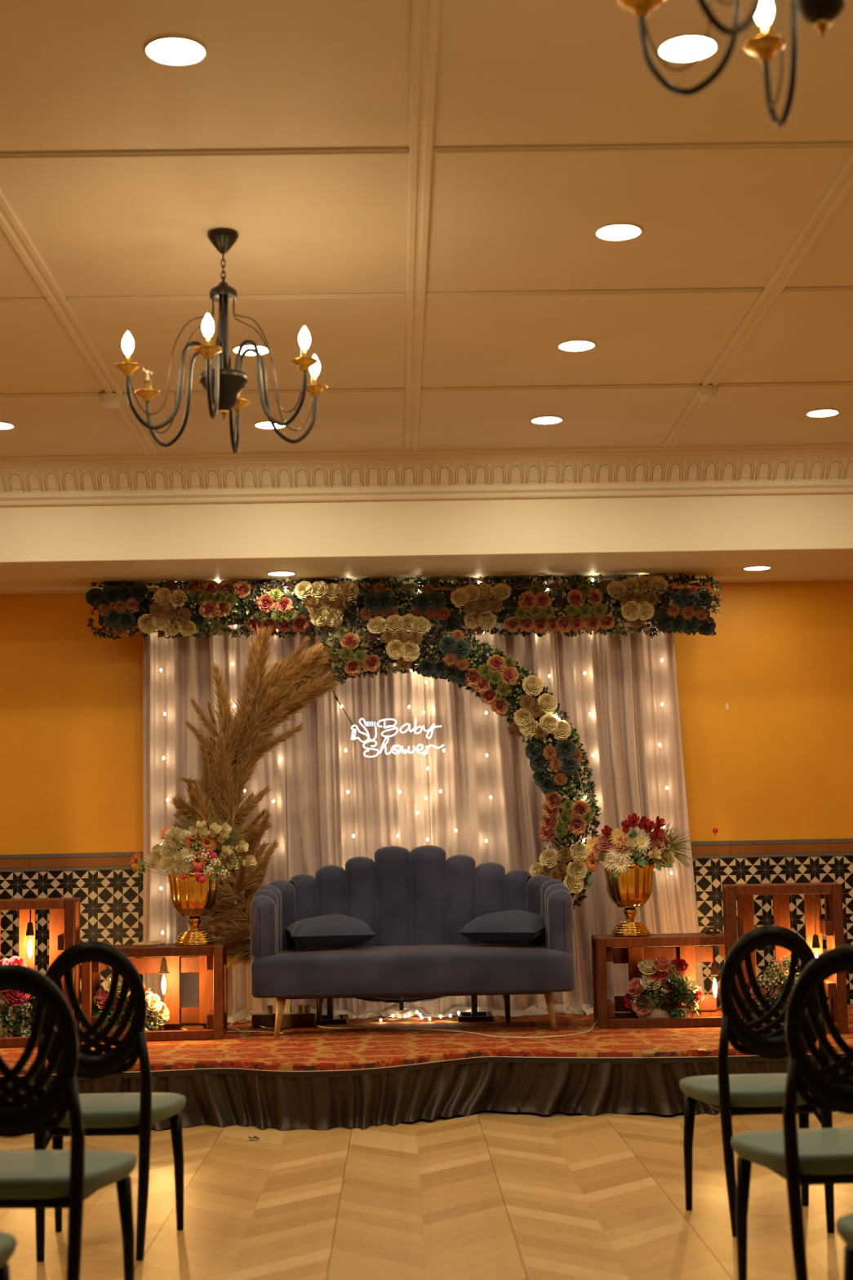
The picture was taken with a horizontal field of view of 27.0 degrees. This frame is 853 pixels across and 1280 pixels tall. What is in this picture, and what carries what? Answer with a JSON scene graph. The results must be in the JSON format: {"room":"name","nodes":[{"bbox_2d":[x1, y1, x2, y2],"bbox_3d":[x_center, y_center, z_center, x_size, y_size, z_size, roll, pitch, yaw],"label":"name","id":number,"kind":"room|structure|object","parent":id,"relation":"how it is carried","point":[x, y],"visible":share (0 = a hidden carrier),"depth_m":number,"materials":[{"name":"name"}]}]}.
{"room":"event space","nodes":[
{"label":"event space","id":0,"kind":"room"},
{"bbox_2d":[0,0,852,455],"bbox_3d":[-0.104,-1.711,4.104,9.200,0.124,13.750,-1,-7,-1],"label":"ceiling","id":1,"kind":"structure","parent":0,"point":[423,188],"depth_m":6.08,"materials":[{"name":"beige paint"}]},
{"bbox_2d":[0,421,15,430],"bbox_3d":[-2.126,-1.062,8.815,0.170,0.007,0.170,-1,-7,-1],"label":"recessed light","id":2,"kind":"object","parent":1,"relation":"in","point":[4,425],"visible":1,"depth_m":8.81,"materials":[{"name":"white plastic"}]},
{"bbox_2d":[0,422,13,429],"bbox_3d":[-2.126,-1.061,8.815,0.148,0.001,0.148,-1,-7,-1],"label":"diffuser","id":3,"kind":"object","parent":2,"relation":"attached to","point":[2,425],"depth_m":8.83,"materials":[{"name":"white plastic"}]},
{"bbox_2d":[98,392,121,408],"bbox_3d":[-1.466,-1.104,8.241,0.104,0.060,0.104,-1,-7,-1],"label":"smoke detector","id":4,"kind":"object","parent":1,"relation":"attached to","point":[108,400],"visible":1,"depth_m":8.21,"materials":[{"name":"white plastic"}]},
{"bbox_2d":[143,35,207,65],"bbox_3d":[-0.670,-1.572,4.747,0.170,0.007,0.170,-1,-7,-1],"label":"recessed light","id":5,"kind":"object","parent":1,"relation":"in","point":[166,50],"visible":1,"depth_m":4.74,"materials":[{"name":"white plastic"}]},
{"bbox_2d":[114,227,328,453],"bbox_3d":[-0.697,-1.051,6.110,0.701,0.718,0.773,-1,-7,-1],"label":"chandelier","id":6,"kind":"object","parent":1,"relation":"hanging from","point":[224,385],"visible":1,"depth_m":6.05,"materials":[{"name":"black metal"}]},
{"bbox_2d":[231,343,271,355],"bbox_3d":[-0.747,-1.235,7.578,0.170,0.007,0.170,-1,-7,-1],"label":"recessed light","id":7,"kind":"object","parent":1,"relation":"in","point":[263,350],"visible":0.64,"depth_m":7.56,"materials":[{"name":"white plastic"}]},
{"bbox_2d":[234,345,267,355],"bbox_3d":[-0.747,-1.234,7.578,0.148,0.001,0.148,-1,-7,-1],"label":"diffuser","id":8,"kind":"object","parent":7,"relation":"attached to","point":[262,350],"depth_m":7.57,"materials":[{"name":"white plastic"}]},
{"bbox_2d":[253,420,286,429],"bbox_3d":[-0.783,-1.077,8.912,0.170,0.007,0.170,-1,-7,-1],"label":"recessed light","id":9,"kind":"object","parent":1,"relation":"in","point":[264,424],"visible":0.76,"depth_m":8.91,"materials":[{"name":"white plastic"}]},
{"bbox_2d":[255,422,284,428],"bbox_3d":[-0.783,-1.076,8.912,0.148,0.001,0.148,-1,-7,-1],"label":"diffuser","id":10,"kind":"object","parent":9,"relation":"attached to","point":[264,424],"depth_m":8.92,"materials":[{"name":"white plastic"}]},
{"bbox_2d":[529,415,564,424],"bbox_3d":[0.604,-1.102,8.920,0.170,0.007,0.170,-1,-7,-1],"label":"recessed light","id":11,"kind":"object","parent":1,"relation":"in","point":[543,420],"visible":1,"depth_m":8.91,"materials":[{"name":"white plastic"}]},
{"bbox_2d":[532,417,561,423],"bbox_3d":[0.604,-1.101,8.920,0.148,0.001,0.148,-1,-7,-1],"label":"diffuser","id":12,"kind":"object","parent":11,"relation":"attached to","point":[543,420],"depth_m":8.92,"materials":[{"name":"white plastic"}]},
{"bbox_2d":[556,339,596,351],"bbox_3d":[0.643,-1.259,7.607,0.170,0.007,0.170,-1,-7,-1],"label":"recessed light","id":13,"kind":"object","parent":1,"relation":"in","point":[572,345],"visible":1,"depth_m":7.60,"materials":[{"name":"white plastic"}]},
{"bbox_2d":[594,222,643,240],"bbox_3d":[0.671,-1.424,6.211,0.170,0.007,0.170,-1,-7,-1],"label":"recessed light","id":14,"kind":"object","parent":1,"relation":"in","point":[616,231],"visible":1,"depth_m":6.20,"materials":[{"name":"white plastic"}]},
{"bbox_2d":[656,32,719,62],"bbox_3d":[0.704,-1.593,4.790,0.170,0.007,0.170,-1,-7,-1],"label":"recessed light","id":15,"kind":"object","parent":1,"relation":"in","point":[684,47],"visible":0.91,"depth_m":4.78,"materials":[{"name":"white plastic"}]},
{"bbox_2d":[696,385,719,401],"bbox_3d":[1.314,-1.149,8.310,0.104,0.060,0.104,-1,-7,-1],"label":"smoke detector","id":16,"kind":"object","parent":1,"relation":"attached to","point":[705,393],"visible":1,"depth_m":8.28,"materials":[{"name":"white plastic"}]},
{"bbox_2d":[617,0,845,127],"bbox_3d":[0.726,-1.409,3.317,0.711,0.718,0.772,-1,-7,-1],"label":"chandelier","id":17,"kind":"object","parent":1,"relation":"hanging from","point":[820,14],"visible":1,"depth_m":3.42,"materials":[{"name":"black metal"}]},
{"bbox_2d":[805,408,839,417],"bbox_3d":[1.980,-1.133,8.883,0.170,0.007,0.170,-1,-7,-1],"label":"recessed light","id":18,"kind":"object","parent":1,"relation":"in","point":[824,412],"visible":1,"depth_m":8.87,"materials":[{"name":"white plastic"}]},
{"bbox_2d":[807,409,837,417],"bbox_3d":[1.980,-1.132,8.883,0.148,0.001,0.148,-1,-7,-1],"label":"diffuser","id":19,"kind":"object","parent":18,"relation":"attached to","point":[822,413],"depth_m":8.88,"materials":[{"name":"white plastic"}]},
{"bbox_2d":[0,1110,852,1279],"bbox_3d":[-0.037,1.747,3.695,9.200,0.110,13.750,-1,-7,-1],"label":"floor","id":20,"kind":"structure","parent":0,"point":[484,1194],"depth_m":6.24,"materials":[{"name":"brown wood"}]},
{"bbox_2d":[0,1231,16,1279],"bbox_3d":[-1.116,1.213,3.644,0.475,0.980,0.492,-1,-7,3],"label":"banquet chair","id":21,"kind":"object","parent":20,"relation":"on","point":[7,1241],"visible":1,"depth_m":3.75,"materials":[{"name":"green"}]},
{"bbox_2d":[0,964,137,1279],"bbox_3d":[-1.028,1.332,4.659,0.475,0.980,0.492,-2,-7,4],"label":"banquet chair","id":22,"kind":"object","parent":20,"relation":"on","point":[29,1179],"visible":1,"depth_m":4.47,"materials":[{"name":"black"}]},
{"bbox_2d":[33,941,186,1261],"bbox_3d":[-1.046,1.468,5.810,0.475,0.980,0.492,-1,-7,2],"label":"banquet chair","id":23,"kind":"object","parent":20,"relation":"on","point":[135,1113],"visible":0.66,"depth_m":5.62,"materials":[{"name":"black"}]},
{"bbox_2d":[248,1135,259,1138],"bbox_3d":[-0.755,2.178,7.779,0.049,0.012,0.036,-1,-7,-1],"label":"paper scrap","id":24,"kind":"object","parent":20,"relation":"on","point":[255,1136],"visible":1,"depth_m":7.78,"materials":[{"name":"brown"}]},
{"bbox_2d":[0,1053,852,1130],"bbox_3d":[-0.031,2.212,9.279,5.900,0.275,2.511,-1,-7,-1],"label":"stage","id":25,"kind":"object","parent":20,"relation":"on","point":[363,1098],"visible":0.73,"depth_m":8.30,"materials":[{"name":"brown fabric"}]},
{"bbox_2d":[0,1004,852,1075],"bbox_3d":[-0.035,2.028,9.327,5.900,0.154,2.439,-1,-7,-1],"label":"carpet","id":26,"kind":"object","parent":25,"relation":"on","point":[300,1048],"depth_m":8.85,"materials":[{"name":"red carpet"}]},
{"bbox_2d":[0,897,79,1048],"bbox_3d":[-2.109,1.725,9.258,0.567,0.740,0.380,0,-7,-6],"label":"wooden crate","id":27,"kind":"object","parent":26,"relation":"on","point":[64,913],"visible":0.57,"depth_m":9.39,"materials":[{"name":"brown wood"}]},
{"bbox_2d":[0,955,35,1037],"bbox_3d":[-2.158,1.888,9.310,0.382,0.464,0.340,-3,-7,16],"label":"flower arrangement","id":28,"kind":"object","parent":27,"relation":"in","point":[15,1015],"visible":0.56,"depth_m":9.20,"materials":[{"name":"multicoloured plant"}]},
{"bbox_2d":[26,909,34,955],"bbox_3d":[-2.069,1.523,9.273,0.057,0.288,0.057,-1,-7,-1],"label":"pendant bulb","id":29,"kind":"object","parent":27,"relation":"hanging from","point":[29,931],"visible":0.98,"depth_m":9.26,"materials":[{"name":"black metal"}]},
{"bbox_2d":[26,922,34,936],"bbox_3d":[-2.069,1.508,9.275,0.042,0.072,0.042,-1,-7,-1],"label":"socket","id":30,"kind":"object","parent":29,"relation":"attached to","point":[29,931],"depth_m":9.26,"materials":[{"name":"black metal"}]},
{"bbox_2d":[80,942,227,1042],"bbox_3d":[-1.438,1.866,9.444,0.730,0.478,0.400,-1,-7,-3],"label":"wooden crate","id":31,"kind":"object","parent":26,"relation":"on","point":[211,964],"visible":0.58,"depth_m":9.48,"materials":[{"name":"brown wood"}]},
{"bbox_2d":[91,973,169,1031],"bbox_3d":[-1.582,1.922,9.410,0.441,0.317,0.371,-1,-7,-1],"label":"flower arrangement","id":32,"kind":"object","parent":31,"relation":"in","point":[158,1014],"visible":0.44,"depth_m":9.34,"materials":[{"name":"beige plant"}]},
{"bbox_2d":[132,940,169,991],"bbox_3d":[-1.449,1.727,9.357,0.202,0.289,0.076,-3,-7,19],"label":"pendant bulb","id":33,"kind":"object","parent":31,"relation":"hanging from","point":[163,967],"visible":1,"depth_m":9.34,"materials":[{"name":"glass"}]},
{"bbox_2d":[157,958,169,973],"bbox_3d":[-1.381,1.712,9.342,0.062,0.079,0.062,-1,-7,-1],"label":"socket","id":34,"kind":"object","parent":33,"relation":"attached to","point":[163,967],"depth_m":9.33,"materials":[{"name":"metal"}]},
{"bbox_2d":[167,871,219,945],"bbox_3d":[-1.239,1.434,9.498,0.280,0.381,0.286,-1,-7,-1],"label":"urn","id":35,"kind":"object","parent":31,"relation":"on","point":[190,899],"visible":0.95,"depth_m":9.41,"materials":[{"name":"gold metal"}]},
{"bbox_2d":[128,816,257,883],"bbox_3d":[-1.252,1.119,9.526,0.663,0.388,0.317,0,-7,-12],"label":"flower arrangement","id":36,"kind":"object","parent":35,"relation":"in","point":[177,857],"visible":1,"depth_m":9.44,"materials":[{"name":"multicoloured plant"}]},
{"bbox_2d":[167,871,219,916],"bbox_3d":[-1.241,1.360,9.507,0.280,0.231,0.286,-1,-7,-1],"label":"bowl","id":37,"kind":"object","parent":35,"relation":"on","point":[189,898],"depth_m":9.41,"materials":[{"name":"gold metal"}]},
{"bbox_2d":[226,1031,283,1034],"bbox_3d":[-0.911,2.087,9.461,0.395,0.016,0.039,-5,-8,32],"label":"cable","id":38,"kind":"object","parent":26,"relation":"on","point":[226,1031],"visible":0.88,"depth_m":9.46,"materials":[{"name":"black plastic"}]},
{"bbox_2d":[227,1018,291,1031],"bbox_3d":[-0.929,2.153,10.009,0.381,0.017,0.903,-1,-7,-1],"label":"cable","id":39,"kind":"object","parent":26,"relation":"on","point":[231,1024],"visible":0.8,"depth_m":9.76,"materials":[{"name":"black plastic"}]},
{"bbox_2d":[168,613,601,1024],"bbox_3d":[-0.239,1.004,10.144,2.474,2.304,0.451,-1,-7,-3],"label":"arch","id":40,"kind":"object","parent":26,"relation":"on","point":[291,684],"visible":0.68,"depth_m":10.09,"materials":[{"name":"multicoloured plant"}]},
{"bbox_2d":[331,688,444,757],"bbox_3d":[-0.211,0.474,10.139,0.657,0.409,0.027,-1,-7,-1],"label":"sign","id":41,"kind":"object","parent":40,"relation":"hanging from","point":[415,729],"visible":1,"depth_m":10.12,"materials":[{"name":"plastic"}]},
{"bbox_2d":[553,712,586,842],"bbox_3d":[0.812,0.774,10.033,0.171,0.734,0.014,-1,-7,-1],"label":"string","id":42,"kind":"object","parent":40,"relation":"attached to","point":[554,716],"visible":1,"depth_m":10.03,"materials":[{"name":"beige"}]},
{"bbox_2d":[249,844,575,1037],"bbox_3d":[-0.079,1.610,9.648,1.711,0.986,0.700,-1,-7,-1],"label":"sofa","id":43,"kind":"object","parent":26,"relation":"on","point":[417,902],"visible":0.91,"depth_m":9.56,"materials":[{"name":"fabric"}]},
{"bbox_2d":[285,914,377,947],"bbox_3d":[-0.521,1.574,9.608,0.456,0.178,0.407,0,-7,-9],"label":"cushion","id":44,"kind":"object","parent":43,"relation":"on","point":[329,931],"visible":1,"depth_m":9.45,"materials":[{"name":"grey fabric"}]},
{"bbox_2d":[457,910,545,944],"bbox_3d":[0.441,1.555,9.624,0.436,0.183,0.406,-4,-7,21],"label":"cushion","id":45,"kind":"object","parent":43,"relation":"on","point":[508,926],"visible":0.94,"depth_m":9.48,"materials":[{"name":"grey fabric"}]},
{"bbox_2d":[379,1010,459,1022],"bbox_3d":[0.005,2.129,10.071,0.541,0.037,0.319,-1,-7,-1],"label":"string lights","id":46,"kind":"object","parent":26,"relation":"on","point":[416,1011],"visible":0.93,"depth_m":10.02,"materials":[{"name":"beige"}]},
{"bbox_2d":[310,1004,595,1038],"bbox_3d":[0.025,2.044,9.651,1.814,0.135,0.973,-3,-7,18],"label":"cable","id":47,"kind":"object","parent":26,"relation":"on","point":[594,1024],"visible":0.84,"depth_m":9.39,"materials":[{"name":"beige plastic"}]},
{"bbox_2d":[591,932,742,1028],"bbox_3d":[1.306,1.837,9.623,0.785,0.472,0.400,-1,-7,1],"label":"wooden crate","id":48,"kind":"object","parent":26,"relation":"on","point":[639,948],"visible":0.54,"depth_m":9.52,"materials":[{"name":"brown wood"}]},
{"bbox_2d":[603,863,654,936],"bbox_3d":[1.105,1.411,9.660,0.280,0.381,0.286,-1,-7,-1],"label":"urn","id":49,"kind":"object","parent":48,"relation":"on","point":[629,891],"visible":0.98,"depth_m":9.57,"materials":[{"name":"gold metal"}]},
{"bbox_2d":[603,863,654,907],"bbox_3d":[1.104,1.337,9.669,0.280,0.231,0.286,-1,-7,-1],"label":"bowl","id":50,"kind":"object","parent":49,"relation":"on","point":[633,889],"depth_m":9.57,"materials":[{"name":"gold metal"}]},
{"bbox_2d":[584,813,695,888],"bbox_3d":[1.164,1.146,9.675,0.612,0.402,0.316,-1,-7,-1],"label":"flower arrangement","id":51,"kind":"object","parent":49,"relation":"in","point":[612,848],"visible":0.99,"depth_m":9.60,"materials":[{"name":"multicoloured plant"}]},
{"bbox_2d":[624,956,704,1017],"bbox_3d":[1.274,1.884,9.566,0.418,0.347,0.376,-1,-7,-1],"label":"flower arrangement","id":52,"kind":"object","parent":48,"relation":"in","point":[659,973],"visible":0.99,"depth_m":9.48,"materials":[{"name":"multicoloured plant"}]},
{"bbox_2d":[704,926,719,994],"bbox_3d":[1.541,1.733,9.550,0.075,0.387,0.057,-4,-7,26],"label":"pendant bulb","id":53,"kind":"object","parent":48,"relation":"hanging from","point":[714,971],"visible":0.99,"depth_m":9.54,"materials":[{"name":"brown glass"}]},
{"bbox_2d":[711,962,718,975],"bbox_3d":[1.545,1.766,9.544,0.042,0.072,0.042,-1,-7,-1],"label":"socket","id":54,"kind":"object","parent":53,"relation":"attached to","point":[714,971],"depth_m":9.53,"materials":[{"name":"brown metal"}]},
{"bbox_2d":[722,882,848,1033],"bbox_3d":[1.850,1.641,9.210,0.581,0.745,0.380,-2,-7,6],"label":"wooden crate","id":55,"kind":"object","parent":26,"relation":"on","point":[833,926],"visible":0.63,"depth_m":9.11,"materials":[{"name":"brown wood"}]},
{"bbox_2d":[742,955,806,1023],"bbox_3d":[1.821,1.820,9.199,0.362,0.376,0.369,-8,-9,44],"label":"flower arrangement","id":56,"kind":"object","parent":55,"relation":"in","point":[772,982],"visible":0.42,"depth_m":9.13,"materials":[{"name":"green plant"}]},
{"bbox_2d":[812,893,820,956],"bbox_3d":[2.017,1.504,9.221,0.057,0.438,0.057,-1,-7,-1],"label":"pendant bulb","id":57,"kind":"object","parent":55,"relation":"hanging from","point":[815,943],"visible":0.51,"depth_m":9.20,"materials":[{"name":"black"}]},
{"bbox_2d":[812,934,820,948],"bbox_3d":[2.018,1.562,9.214,0.042,0.072,0.042,-1,-7,-1],"label":"socket","id":58,"kind":"object","parent":57,"relation":"attached to","point":[815,943],"depth_m":9.20,"materials":[{"name":"black metal"}]},
{"bbox_2d":[679,924,835,1236],"bbox_3d":[1.116,1.448,5.989,0.475,0.980,0.492,-1,-7,-5],"label":"banquet chair","id":59,"kind":"object","parent":20,"relation":"on","point":[753,1094],"visible":0.76,"depth_m":5.80,"materials":[{"name":"black"}]},
{"bbox_2d":[730,945,852,1279],"bbox_3d":[1.086,1.305,4.776,0.475,0.980,0.492,-1,-7,-5],"label":"banquet chair","id":60,"kind":"object","parent":20,"relation":"on","point":[809,1156],"visible":1,"depth_m":4.59,"materials":[{"name":"black"}]},
{"bbox_2d":[835,1213,852,1279],"bbox_3d":[1.119,1.173,3.665,0.475,0.980,0.492,-1,-7,-4],"label":"banquet chair","id":61,"kind":"object","parent":20,"relation":"on","point":[844,1224],"visible":1,"depth_m":3.78,"materials":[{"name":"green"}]},
{"bbox_2d":[0,580,852,1021],"bbox_3d":[-0.182,0.851,10.820,9.600,3.409,0.206,-1,-7,-1],"label":"wall","id":62,"kind":"structure","parent":0,"point":[766,700],"depth_m":10.75,"materials":[{"name":"yellow"}]},
{"bbox_2d":[0,838,852,868],"bbox_3d":[-0.172,1.296,10.664,9.198,0.054,0.008,-1,-7,-1],"label":"trim","id":63,"kind":"structure","parent":62,"relation":"attached to","point":[806,847],"depth_m":10.69,"materials":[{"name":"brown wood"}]},
{"bbox_2d":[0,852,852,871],"bbox_3d":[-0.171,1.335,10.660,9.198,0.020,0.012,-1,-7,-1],"label":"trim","id":64,"kind":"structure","parent":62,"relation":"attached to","point":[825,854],"depth_m":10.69,"materials":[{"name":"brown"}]},
{"bbox_2d":[0,493,852,594],"bbox_3d":[-0.199,-0.655,10.305,9.200,0.540,1.185,-1,-7,-1],"label":"soffit","id":65,"kind":"structure","parent":0,"point":[44,549],"depth_m":9.72,"materials":[{"name":"paint"}]},
{"bbox_2d":[266,570,296,576],"bbox_3d":[-0.833,-0.380,10.193,0.170,0.007,0.170,-1,-7,-1],"label":"recessed light","id":66,"kind":"object","parent":65,"relation":"attached to","point":[276,573],"visible":1,"depth_m":10.18,"materials":[{"name":"white plastic"}]},
{"bbox_2d":[268,572,293,575],"bbox_3d":[-0.833,-0.379,10.193,0.148,0.001,0.148,-1,-7,-1],"label":"diffuser","id":67,"kind":"object","parent":66,"relation":"attached to","point":[273,573],"depth_m":10.20,"materials":[{"name":"white plastic"}]},
{"bbox_2d":[84,573,721,639],"bbox_3d":[-0.128,-0.199,10.444,3.719,0.426,0.302,-1,-7,-1],"label":"flower garland","id":68,"kind":"object","parent":65,"relation":"hanging from","point":[171,611],"visible":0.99,"depth_m":10.35,"materials":[{"name":"multicoloured plant"}]},
{"bbox_2d":[157,634,168,933],"bbox_3d":[-1.551,0.803,10.450,0.070,1.831,0.014,-1,-7,-1],"label":"string","id":69,"kind":"object","parent":68,"relation":"hanging from","point":[161,669],"visible":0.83,"depth_m":10.46,"materials":[{"name":"beige"}]},
{"bbox_2d":[231,625,245,791],"bbox_3d":[-1.110,0.391,10.506,0.080,1.016,0.014,-1,-7,-1],"label":"string","id":70,"kind":"object","parent":68,"relation":"hanging from","point":[235,626],"visible":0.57,"depth_m":10.53,"materials":[{"name":"beige"}]},
{"bbox_2d":[271,641,281,826],"bbox_3d":[-0.885,0.547,10.491,0.061,1.337,0.014,-1,-7,-1],"label":"string","id":71,"kind":"object","parent":68,"relation":"hanging from","point":[280,758],"visible":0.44,"depth_m":10.47,"materials":[{"name":"beige"}]},
{"bbox_2d":[340,626,355,855],"bbox_3d":[-0.468,0.618,10.489,0.074,1.494,0.014,-1,-7,-1],"label":"string","id":72,"kind":"object","parent":68,"relation":"hanging from","point":[345,750],"visible":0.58,"depth_m":10.47,"materials":[{"name":"beige"}]},
{"bbox_2d":[184,578,622,591],"bbox_3d":[-0.109,-0.319,10.450,2.772,0.096,0.014,-1,-7,-1],"label":"string","id":73,"kind":"object","parent":68,"relation":"attached to","point":[593,580],"visible":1,"depth_m":10.45,"materials":[{"name":"beige"}]},
{"bbox_2d":[396,670,412,837],"bbox_3d":[-0.128,0.514,10.507,0.115,1.296,0.014,-1,-7,-1],"label":"string","id":74,"kind":"object","parent":68,"relation":"hanging from","point":[409,706],"visible":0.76,"depth_m":10.49,"materials":[{"name":"beige"}]},
{"bbox_2d":[416,664,428,840],"bbox_3d":[-0.029,0.525,10.507,0.077,1.322,0.014,-1,-7,-1],"label":"string","id":75,"kind":"object","parent":68,"relation":"hanging from","point":[425,682],"visible":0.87,"depth_m":10.48,"materials":[{"name":"beige"}]},
{"bbox_2d":[431,624,457,831],"bbox_3d":[0.101,0.498,10.513,0.134,1.271,0.014,-1,-7,-1],"label":"string","id":76,"kind":"object","parent":68,"relation":"hanging from","point":[433,707],"visible":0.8,"depth_m":10.49,"materials":[{"name":"beige"}]},
{"bbox_2d":[482,636,492,842],"bbox_3d":[0.355,0.525,10.514,0.046,1.335,0.014,-1,-7,-1],"label":"string","id":77,"kind":"object","parent":68,"relation":"hanging from","point":[486,713],"visible":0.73,"depth_m":10.49,"materials":[{"name":"beige"}]},
{"bbox_2d":[538,636,551,691],"bbox_3d":[0.704,0.292,10.547,0.069,0.878,0.014,-1,-7,-1],"label":"string","id":78,"kind":"object","parent":68,"relation":"hanging from","point":[549,675],"visible":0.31,"depth_m":10.56,"materials":[{"name":"beige"}]},
{"bbox_2d":[583,635,595,813],"bbox_3d":[0.972,0.520,10.524,0.064,1.347,0.014,-1,-7,-1],"label":"string","id":79,"kind":"object","parent":68,"relation":"hanging from","point":[584,673],"visible":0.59,"depth_m":10.53,"materials":[{"name":"beige"}]},
{"bbox_2d":[657,632,672,874],"bbox_3d":[1.402,0.610,10.520,0.056,1.543,0.014,-1,-7,-1],"label":"string","id":80,"kind":"object","parent":68,"relation":"hanging from","point":[662,660],"visible":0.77,"depth_m":10.51,"materials":[{"name":"beige"}]},
{"bbox_2d":[0,442,852,506],"bbox_3d":[-0.190,-0.889,9.623,9.200,0.234,0.225,-1,-7,-1],"label":"crown molding","id":81,"kind":"structure","parent":65,"relation":"attached to","point":[797,468],"depth_m":9.64,"materials":[{"name":"beige paint"}]},
{"bbox_2d":[742,564,772,570],"bbox_3d":[1.922,-0.417,10.329,0.170,0.007,0.170,-1,-7,-1],"label":"recessed light","id":82,"kind":"object","parent":65,"relation":"attached to","point":[762,567],"visible":1,"depth_m":10.31,"materials":[{"name":"white plastic"}]},
{"bbox_2d":[744,566,770,570],"bbox_3d":[1.923,-0.416,10.329,0.148,0.001,0.148,-1,-7,-1],"label":"diffuser","id":83,"kind":"object","parent":82,"relation":"attached to","point":[756,568],"depth_m":10.33,"materials":[{"name":"white plastic"}]},
{"bbox_3d":[-0.137,-0.268,10.705,3.431,0.028,0.028,-1,-7,-1],"label":"curtain rod","id":84,"kind":"object","parent":65,"relation":"attached to","visible":0},
{"bbox_2d":[142,624,292,1023],"bbox_3d":[-1.232,0.973,10.415,0.904,2.467,0.345,-1,-7,-4],"label":"curtain","id":85,"kind":"object","parent":84,"relation":"hanging from","point":[185,663],"visible":0.3,"depth_m":10.54,"materials":[{"name":"white fabric"}]},
{"bbox_2d":[284,624,441,1019],"bbox_3d":[-0.386,0.958,10.425,0.896,2.467,0.349,-1,-7,-1],"label":"curtain","id":86,"kind":"object","parent":84,"relation":"hanging from","point":[320,828],"visible":0.44,"depth_m":10.54,"materials":[{"name":"white fabric"}]},
{"bbox_2d":[423,623,586,1017],"bbox_3d":[0.440,0.945,10.445,0.936,2.467,0.340,-1,-7,-1],"label":"curtain","id":87,"kind":"object","parent":84,"relation":"hanging from","point":[515,810],"visible":0.38,"depth_m":10.56,"materials":[{"name":"white fabric"}]},
{"bbox_2d":[555,622,705,1015],"bbox_3d":[1.209,0.932,10.465,0.841,2.467,0.348,-1,-7,-1],"label":"curtain","id":88,"kind":"object","parent":84,"relation":"hanging from","point":[624,678],"visible":0.51,"depth_m":10.58,"materials":[{"name":"white fabric"}]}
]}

